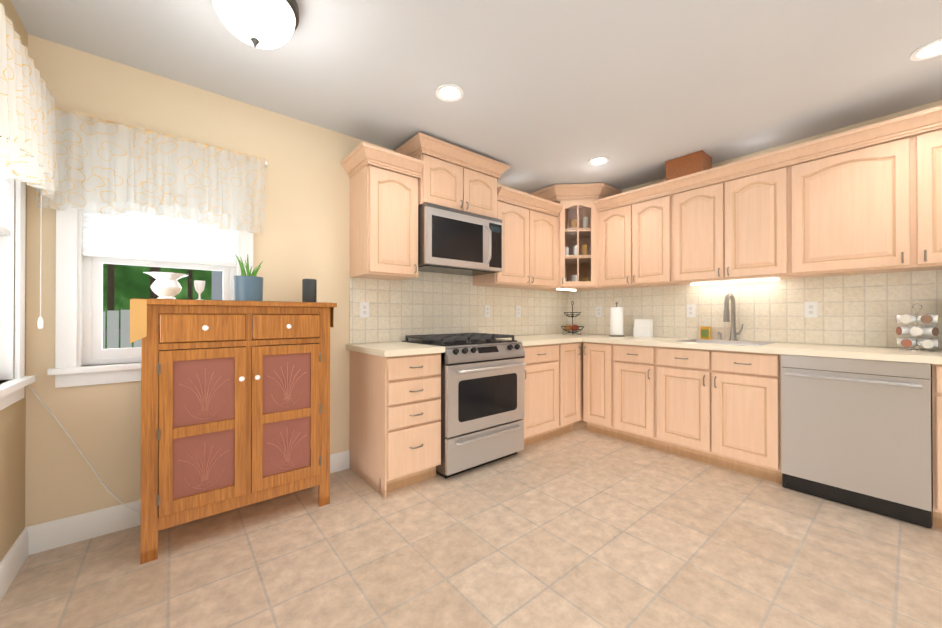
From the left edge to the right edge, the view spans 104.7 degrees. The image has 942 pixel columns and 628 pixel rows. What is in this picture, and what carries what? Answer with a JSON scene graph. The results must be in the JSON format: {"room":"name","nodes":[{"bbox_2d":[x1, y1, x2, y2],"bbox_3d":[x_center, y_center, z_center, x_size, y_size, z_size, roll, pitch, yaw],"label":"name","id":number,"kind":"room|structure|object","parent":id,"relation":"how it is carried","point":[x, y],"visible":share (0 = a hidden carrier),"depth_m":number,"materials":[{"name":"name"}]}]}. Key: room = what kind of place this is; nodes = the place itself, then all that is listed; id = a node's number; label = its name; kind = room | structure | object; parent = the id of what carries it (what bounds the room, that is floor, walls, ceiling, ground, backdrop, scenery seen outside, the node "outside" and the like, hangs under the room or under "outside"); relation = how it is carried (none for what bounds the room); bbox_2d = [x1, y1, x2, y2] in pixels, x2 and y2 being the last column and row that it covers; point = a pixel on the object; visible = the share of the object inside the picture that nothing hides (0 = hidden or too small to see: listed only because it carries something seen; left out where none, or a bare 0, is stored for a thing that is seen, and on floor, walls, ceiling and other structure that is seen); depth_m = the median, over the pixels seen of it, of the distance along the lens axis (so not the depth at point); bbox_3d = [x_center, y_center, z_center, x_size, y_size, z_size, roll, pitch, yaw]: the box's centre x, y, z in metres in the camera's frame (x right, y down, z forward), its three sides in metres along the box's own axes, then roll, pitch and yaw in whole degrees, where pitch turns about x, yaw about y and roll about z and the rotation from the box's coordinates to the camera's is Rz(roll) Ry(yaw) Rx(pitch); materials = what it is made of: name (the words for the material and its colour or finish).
{"room":"kitchen","nodes":[
{"label":"kitchen","id":0,"kind":"room"},
{"bbox_2d":[0,0,27,561],"bbox_3d":[-0.509,-0.107,-0.345,0.150,2.460,5.200,0,0,-39],"label":"wall","id":1,"kind":"structure","parent":0,"point":[12,462],"depth_m":1.58,"materials":[{"name":"beige paint"}]},
{"bbox_2d":[0,528,28,601],"bbox_3d":[-0.441,1.059,-0.304,0.014,0.130,5.186,0,0,-39],"label":"baseboard","id":2,"kind":"structure","parent":1,"relation":"attached to","point":[14,559],"depth_m":1.55,"materials":[{"name":"white wood"}]},
{"bbox_2d":[0,166,35,409],"bbox_3d":[-1.640,-0.277,1.089,0.175,1.305,1.390,0,0,-39],"label":"window","id":3,"kind":"structure","parent":1,"relation":"in","point":[12,391],"depth_m":1.57,"materials":[{"name":"white"}]},
{"bbox_2d":[0,161,9,235],"bbox_3d":[-1.627,-0.593,1.101,0.039,0.506,1.178,0,0,-39],"label":"window shade","id":4,"kind":"object","parent":3,"relation":"attached to","point":[3,190],"visible":0.56,"depth_m":1.53,"materials":[{"name":"white fabric"}]},
{"bbox_2d":[0,3,57,198],"bbox_3d":[-1.526,-0.738,1.123,0.130,0.486,1.379,0,0,-39],"label":"valance curtain","id":5,"kind":"object","parent":1,"relation":"attached to","point":[28,149],"visible":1,"depth_m":1.32,"materials":[{"name":"white fabric"}]},
{"bbox_2d":[37,195,42,328],"bbox_3d":[-1.956,-0.375,1.651,0.018,0.885,0.018,0,0,-39],"label":"pull cord","id":6,"kind":"object","parent":5,"relation":"hanging from","point":[40,322],"visible":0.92,"depth_m":1.65,"materials":[{"name":"white plastic"}]},
{"bbox_2d":[25,34,559,526],"bbox_3d":[-0.518,-0.090,3.106,4.510,2.460,0.150,0,0,-39],"label":"wall","id":7,"kind":"structure","parent":0,"point":[307,212],"depth_m":1.96,"materials":[{"name":"beige paint"}]},
{"bbox_2d":[29,385,140,514],"bbox_3d":[-1.782,0.732,1.930,0.733,0.798,0.043,0,0,-39],"label":"cord","id":8,"kind":"object","parent":7,"relation":"attached to","point":[47,408],"visible":0.83,"depth_m":1.81,"materials":[{"name":"white plastic"}]},
{"bbox_2d":[47,208,252,387],"bbox_3d":[-1.731,-0.283,2.071,0.870,1.285,0.175,0,0,-39],"label":"window","id":9,"kind":"structure","parent":7,"relation":"in","point":[79,329],"depth_m":1.86,"materials":[{"name":"white"}]},
{"bbox_2d":[83,210,236,266],"bbox_3d":[-1.720,-0.568,2.059,0.658,0.546,0.039,0,0,-39],"label":"window shade","id":10,"kind":"object","parent":9,"relation":"attached to","point":[131,234],"visible":0.33,"depth_m":2.02,"materials":[{"name":"white fabric"}]},
{"bbox_2d":[36,108,266,233],"bbox_3d":[-1.670,-0.736,1.998,0.964,0.484,0.105,0,0,-39],"label":"curtain valance","id":11,"kind":"object","parent":7,"relation":"attached to","point":[105,167],"visible":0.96,"depth_m":1.94,"materials":[{"name":"white fabric"}]},
{"bbox_2d":[25,450,349,554],"bbox_3d":[-1.497,1.071,2.193,1.545,0.130,0.014,0,0,-39],"label":"baseboard","id":12,"kind":"structure","parent":7,"relation":"attached to","point":[49,535],"depth_m":1.83,"materials":[{"name":"white wood"}]},
{"bbox_2d":[349,153,420,280],"bbox_3d":[-0.640,-0.662,2.696,0.402,0.780,0.330,0,0,-39],"label":"upper cabinet","id":13,"kind":"object","parent":7,"relation":"attached to","point":[385,196],"depth_m":2.56,"materials":[{"name":"brown wood"}]},
{"bbox_2d":[397,145,500,218],"bbox_3d":[-0.173,-1.023,3.061,0.776,0.415,0.360,0,0,-39],"label":"upper cabinet","id":14,"kind":"object","parent":7,"relation":"attached to","point":[447,180],"depth_m":2.87,"materials":[{"name":"brown wood"}]},
{"bbox_2d":[418,202,502,275],"bbox_3d":[-0.137,-0.584,3.014,0.768,0.455,0.474,0,0,-39],"label":"microwave","id":15,"kind":"object","parent":14,"relation":"attached to","point":[455,241],"visible":0.94,"depth_m":2.84,"materials":[{"name":"silver metal"}]},
{"bbox_2d":[350,271,565,343],"bbox_3d":[0.123,-0.066,3.528,2.640,0.584,0.007,0,0,-39],"label":"backsplash","id":16,"kind":"structure","parent":7,"relation":"attached to","point":[429,303],"depth_m":3.23,"materials":[{"name":"tile"}]},
{"bbox_2d":[360,302,368,316],"bbox_3d":[-0.807,-0.032,2.757,0.072,0.116,0.006,0,0,-39],"label":"electrical outlet","id":17,"kind":"object","parent":16,"relation":"attached to","point":[364,309],"visible":1,"depth_m":2.75,"materials":[{"name":"white plastic"}]},
{"bbox_2d":[484,305,489,316],"bbox_3d":[0.160,-0.028,3.549,0.072,0.116,0.006,0,0,-39],"label":"electrical outlet","id":18,"kind":"object","parent":16,"relation":"attached to","point":[486,310],"visible":1,"depth_m":3.54,"materials":[{"name":"white plastic"}]},
{"bbox_2d":[516,306,520,316],"bbox_3d":[0.500,-0.027,3.828,0.072,0.116,0.006,0,0,-39],"label":"electrical outlet","id":19,"kind":"object","parent":16,"relation":"attached to","point":[518,311],"visible":1,"depth_m":3.82,"materials":[{"name":"white plastic"}]},
{"bbox_2d":[473,193,556,289],"bbox_3d":[0.455,-0.658,3.593,0.868,0.780,0.330,0,0,-39],"label":"upper cabinet","id":20,"kind":"object","parent":7,"relation":"attached to","point":[529,230],"depth_m":3.44,"materials":[{"name":"brown wood"}]},
{"bbox_2d":[0,420,941,627],"bbox_3d":[1.177,1.180,1.031,4.510,0.100,5.500,0,0,-39],"label":"floor","id":21,"kind":"structure","parent":0,"point":[580,525],"depth_m":1.68,"materials":[{"name":"tile"}]},
{"bbox_2d":[130,298,336,563],"bbox_3d":[-1.280,0.532,2.046,0.912,1.206,0.430,0,0,-39],"label":"cabinet","id":22,"kind":"object","parent":21,"relation":"on","point":[235,404],"visible":1,"depth_m":1.85,"materials":[{"name":"brown wood"}]},
{"bbox_2d":[143,272,188,298],"bbox_3d":[-1.546,-0.139,1.844,0.180,0.132,0.180,0,0,-39],"label":"glass vase","id":23,"kind":"object","parent":22,"relation":"on","point":[165,285],"visible":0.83,"depth_m":1.81,"materials":[{"name":"white"}]},
{"bbox_2d":[194,280,204,299],"bbox_3d":[-1.454,-0.125,1.945,0.048,0.105,0.048,0,0,-39],"label":"stemmed glass","id":24,"kind":"object","parent":22,"relation":"on","point":[199,286],"visible":0.81,"depth_m":1.93,"materials":[{"name":"white"}]},
{"bbox_2d":[233,254,262,300],"bbox_3d":[-1.272,-0.202,2.078,0.148,0.260,0.154,0,0,-39],"label":"plant pot","id":25,"kind":"object","parent":22,"relation":"on","point":[249,287],"visible":0.96,"depth_m":2.03,"materials":[{"name":"blue ceramic"}]},
{"bbox_2d":[302,279,316,301],"bbox_3d":[-1.018,-0.145,2.289,0.082,0.148,0.082,0,0,-39],"label":"smart speaker","id":26,"kind":"object","parent":22,"relation":"on","point":[309,290],"visible":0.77,"depth_m":2.25},
{"bbox_2d":[346,349,440,497],"bbox_3d":[-0.546,0.700,2.588,0.418,0.876,0.605,0,0,-39],"label":"base cabinet","id":27,"kind":"object","parent":21,"relation":"on","point":[395,415],"depth_m":2.37,"materials":[{"name":"brown wood"}]},
{"bbox_2d":[346,342,444,356],"bbox_3d":[-0.548,0.242,2.571,0.446,0.040,0.633,0,0,-39],"label":"countertop","id":28,"kind":"structure","parent":27,"relation":"on","point":[383,349],"depth_m":2.40,"materials":[{"name":"beige stone"}]},
{"bbox_2d":[402,333,526,478],"bbox_3d":[-0.043,0.656,2.911,0.760,0.966,0.708,0,0,-39],"label":"stove","id":29,"kind":"object","parent":21,"relation":"on","point":[482,400],"visible":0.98,"depth_m":2.65,"materials":[{"name":"silver metal"}]},
{"bbox_2d":[522,345,561,445],"bbox_3d":[0.415,0.704,3.376,0.529,0.876,0.605,0,0,-39],"label":"base cabinet","id":30,"kind":"object","parent":21,"relation":"on","point":[543,369],"depth_m":3.17,"materials":[{"name":"brown wood"}]},
{"bbox_2d":[495,333,610,344],"bbox_3d":[0.789,0.247,3.666,1.472,0.040,0.633,0,0,-39],"label":"countertop","id":31,"kind":"structure","parent":30,"relation":"on","point":[542,339],"depth_m":3.35,"materials":[{"name":"beige stone"}]},
{"bbox_2d":[561,301,583,334],"bbox_3d":[1.122,0.042,4.016,0.256,0.373,0.256,0,0,-39],"label":"fruit basket","id":32,"kind":"object","parent":31,"relation":"on","point":[573,328],"visible":1,"depth_m":3.99,"materials":[{"name":"black metal"}]},
{"bbox_2d":[562,341,581,433],"bbox_3d":[0.749,0.705,3.649,0.333,0.876,0.605,0,0,-39],"label":"base cabinet","id":33,"kind":"object","parent":21,"relation":"on","point":[572,353],"depth_m":3.43,"materials":[{"name":"brown wood"}]},
{"bbox_2d":[582,341,609,435],"bbox_3d":[1.410,0.705,3.591,0.605,0.876,0.313,0,0,-39],"label":"base cabinet","id":34,"kind":"object","parent":21,"relation":"on","point":[595,357],"depth_m":3.41,"materials":[{"name":"brown wood"}]},
{"bbox_2d":[610,345,653,448],"bbox_3d":[1.628,0.703,3.325,0.605,0.876,0.375,0,0,-39],"label":"base cabinet","id":35,"kind":"object","parent":21,"relation":"on","point":[631,366],"depth_m":3.14,"materials":[{"name":"brown wood"}]},
{"bbox_2d":[650,345,781,483],"bbox_3d":[2.000,0.701,2.870,0.605,0.876,0.800,0,0,-39],"label":"base cabinet","id":36,"kind":"object","parent":21,"relation":"on","point":[715,402],"depth_m":2.63,"materials":[{"name":"brown wood"}]},
{"bbox_2d":[582,337,941,364],"bbox_3d":[2.267,0.242,2.524,0.633,0.040,3.003,0,0,-39],"label":"countertop","id":37,"kind":"structure","parent":36,"relation":"on","point":[850,352],"depth_m":2.44,"materials":[{"name":"beige stone"}]},
{"bbox_2d":[609,302,624,336],"bbox_3d":[1.476,0.054,3.678,0.150,0.345,0.150,0,0,-39],"label":"paper towel","id":38,"kind":"object","parent":37,"relation":"on","point":[616,322],"visible":1,"depth_m":3.62,"materials":[{"name":"white paper"}]},
{"bbox_2d":[634,319,653,337],"bbox_3d":[1.695,0.139,3.567,0.060,0.175,0.170,0,0,-39],"label":"napkin holder","id":39,"kind":"object","parent":37,"relation":"on","point":[643,327],"visible":1,"depth_m":3.54,"materials":[{"name":"white plastic"}]},
{"bbox_2d":[700,320,710,339],"bbox_3d":[2.045,0.137,3.168,0.055,0.175,0.070,0,0,-39],"label":"soap bottle","id":40,"kind":"object","parent":37,"relation":"on","point":[705,331],"visible":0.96,"depth_m":3.16,"materials":[{"name":"orange plastic"}]},
{"bbox_2d":[723,292,743,340],"bbox_3d":[2.137,0.023,2.958,0.225,0.400,0.108,0,0,-39],"label":"faucet","id":41,"kind":"object","parent":37,"relation":"on","point":[726,318],"visible":0.98,"depth_m":3.00,"materials":[{"name":"silver metal"}]},
{"bbox_2d":[896,303,938,351],"bbox_3d":[2.677,0.078,2.180,0.166,0.283,0.165,0,0,-39],"label":"carousel","id":42,"kind":"object","parent":37,"relation":"on","point":[916,330],"visible":1,"depth_m":2.15,"materials":[{"name":"silver metal"}]},
{"bbox_2d":[781,354,931,528],"bbox_3d":[2.414,0.700,2.296,0.656,0.872,0.604,0,0,-39],"label":"dishwasher","id":43,"kind":"object","parent":21,"relation":"on","point":[856,433],"visible":1,"depth_m":2.09,"materials":[{"name":"silver metal"}]},
{"bbox_2d":[931,365,941,527],"bbox_3d":[2.787,0.697,1.910,0.605,0.876,0.456,0,0,-39],"label":"base cabinet","id":44,"kind":"object","parent":21,"relation":"on","point":[936,370],"depth_m":1.90,"materials":[{"name":"brown wood"}]},
{"bbox_2d":[11,0,941,192],"bbox_3d":[1.177,-1.380,1.043,4.510,0.100,5.500,0,0,-39],"label":"ceiling","id":45,"kind":"structure","parent":0,"point":[637,92],"depth_m":1.95,"materials":[{"name":"white paint"}]},
{"bbox_2d":[211,0,298,48],"bbox_3d":[-0.897,-1.216,1.509,0.333,0.219,0.333,0,0,-39],"label":"ceiling light","id":46,"kind":"object","parent":45,"relation":"attached to","point":[267,24],"visible":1,"depth_m":1.46,"materials":[{"name":"white glass"}]},
{"bbox_2d":[435,84,463,101],"bbox_3d":[-0.128,-1.320,2.171,0.170,0.006,0.170,0,0,-39],"label":"recessed light","id":47,"kind":"object","parent":45,"relation":"in","point":[449,92],"visible":1,"depth_m":2.16,"materials":[{"name":"white"}]},
{"bbox_2d":[588,156,608,164],"bbox_3d":[1.096,-1.315,3.122,0.170,0.006,0.170,0,0,-39],"label":"recessed light","id":48,"kind":"object","parent":45,"relation":"in","point":[600,160],"visible":0.96,"depth_m":3.11,"materials":[{"name":"white"}]},
{"bbox_2d":[910,38,941,60],"bbox_3d":[2.316,-1.321,1.807,0.170,0.006,0.170,0,0,-39],"label":"recessed light","id":49,"kind":"object","parent":45,"relation":"in","point":[932,49],"visible":1,"depth_m":1.83,"materials":[{"name":"white"}]},
{"bbox_2d":[575,100,941,349],"bbox_3d":[2.864,-0.093,2.418,0.150,2.460,5.200,0,0,-39],"label":"wall","id":50,"kind":"structure","parent":0,"point":[874,121],"depth_m":2.67,"materials":[{"name":"beige paint"}]},
{"bbox_2d":[553,183,600,288],"bbox_3d":[1.093,-0.793,3.728,0.314,1.028,0.314,0,0,-39],"label":"upper cabinet","id":51,"kind":"object","parent":50,"relation":"attached to","point":[578,206],"depth_m":3.71,"materials":[{"name":"brown wood"}]},
{"bbox_2d":[596,306,601,316],"bbox_3d":[1.422,-0.026,4.042,0.006,0.116,0.072,0,0,-39],"label":"electrical outlet","id":52,"kind":"object","parent":50,"relation":"attached to","point":[598,311],"visible":1,"depth_m":4.03,"materials":[{"name":"white plastic"}]},
{"bbox_2d":[601,189,675,288],"bbox_3d":[1.641,-0.676,3.532,0.330,0.815,0.708,0,0,-39],"label":"upper cabinet","id":53,"kind":"object","parent":50,"relation":"attached to","point":[634,230],"depth_m":3.40,"materials":[{"name":"brown wood"}]},
{"bbox_2d":[686,304,694,316],"bbox_3d":[2.011,-0.029,3.322,0.006,0.116,0.072,0,0,-39],"label":"electrical outlet","id":54,"kind":"object","parent":50,"relation":"attached to","point":[690,310],"visible":1,"depth_m":3.32,"materials":[{"name":"white plastic"}]},
{"bbox_2d":[669,157,792,284],"bbox_3d":[2.113,-0.678,2.956,0.330,0.815,0.780,0,0,-39],"label":"upper cabinet","id":55,"kind":"object","parent":50,"relation":"attached to","point":[724,228],"depth_m":2.82,"materials":[{"name":"brown wood"}]},
{"bbox_2d":[666,150,711,180],"bbox_3d":[1.854,-1.231,3.096,0.220,0.170,0.280,0,0,-39],"label":"box","id":56,"kind":"object","parent":55,"relation":"on","point":[695,162],"visible":0.79,"depth_m":3.01,"materials":[{"name":"brown cardboard"}]},
{"bbox_2d":[566,270,941,349],"bbox_3d":[2.302,-0.034,2.978,0.006,0.514,3.618,0,0,-39],"label":"backsplash","id":57,"kind":"structure","parent":50,"relation":"attached to","point":[860,310],"depth_m":2.80,"materials":[{"name":"tile"}]},
{"bbox_2d":[804,302,817,317],"bbox_3d":[2.524,-0.032,2.696,0.006,0.116,0.072,0,0,-39],"label":"electrical outlet","id":58,"kind":"object","parent":50,"relation":"attached to","point":[810,309],"visible":1,"depth_m":2.69,"materials":[{"name":"white plastic"}]},
{"bbox_2d":[785,117,941,277],"bbox_3d":[2.711,-0.682,2.225,0.330,0.815,1.110,0,0,-39],"label":"upper cabinet","id":59,"kind":"object","parent":50,"relation":"attached to","point":[864,200],"depth_m":2.26,"materials":[{"name":"brown wood"}]},
{"label":"outside","id":60,"kind":"structure","parent":0,"visible":0},
{"bbox_2d":[96,252,211,348],"bbox_3d":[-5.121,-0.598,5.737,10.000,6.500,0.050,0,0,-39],"label":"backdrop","id":61,"kind":"structure","parent":60,"point":[134,286],"depth_m":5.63,"materials":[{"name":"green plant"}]},
{"bbox_3d":[-3.616,2.154,3.886,10.000,0.020,4.700,0,0,-39],"label":"ground","id":62,"kind":"structure","parent":60,"visible":0},
{"bbox_2d":[107,253,114,310],"bbox_3d":[-5.140,-0.600,5.184,0.070,5.500,0.020,0,0,-39],"label":"trunk","id":63,"kind":"object","parent":62,"relation":"on","point":[110,281],"depth_m":5.17,"materials":[{"name":"brown plant"}]},
{"bbox_2d":[103,310,140,348],"bbox_3d":[-3.183,1.040,4.220,5.085,2.210,0.060,0,0,-39],"label":"fence","id":64,"kind":"object","parent":62,"relation":"on","point":[123,332],"depth_m":3.78,"materials":[{"name":"grey wood"}]},
{"bbox_2d":[150,267,159,298],"bbox_3d":[-4.773,-0.599,5.485,0.120,5.500,0.020,0,0,-39],"label":"trunk","id":65,"kind":"object","parent":62,"relation":"on","point":[152,269],"depth_m":5.46,"materials":[{"name":"brown plant"}]},
{"bbox_2d":[188,269,192,299],"bbox_3d":[-4.448,-0.597,5.752,0.060,5.500,0.020,0,0,-39],"label":"trunk","id":66,"kind":"object","parent":62,"relation":"on","point":[190,278],"depth_m":5.75,"materials":[{"name":"brown plant"}]},
{"bbox_2d":[212,271,222,299],"bbox_3d":[-2.188,-0.441,7.127,4.700,5.200,0.515,0,0,-39],"label":"house","id":67,"kind":"structure","parent":62,"relation":"on","point":[217,293],"depth_m":5.49,"materials":[{"name":"grey paint"}]}
]}

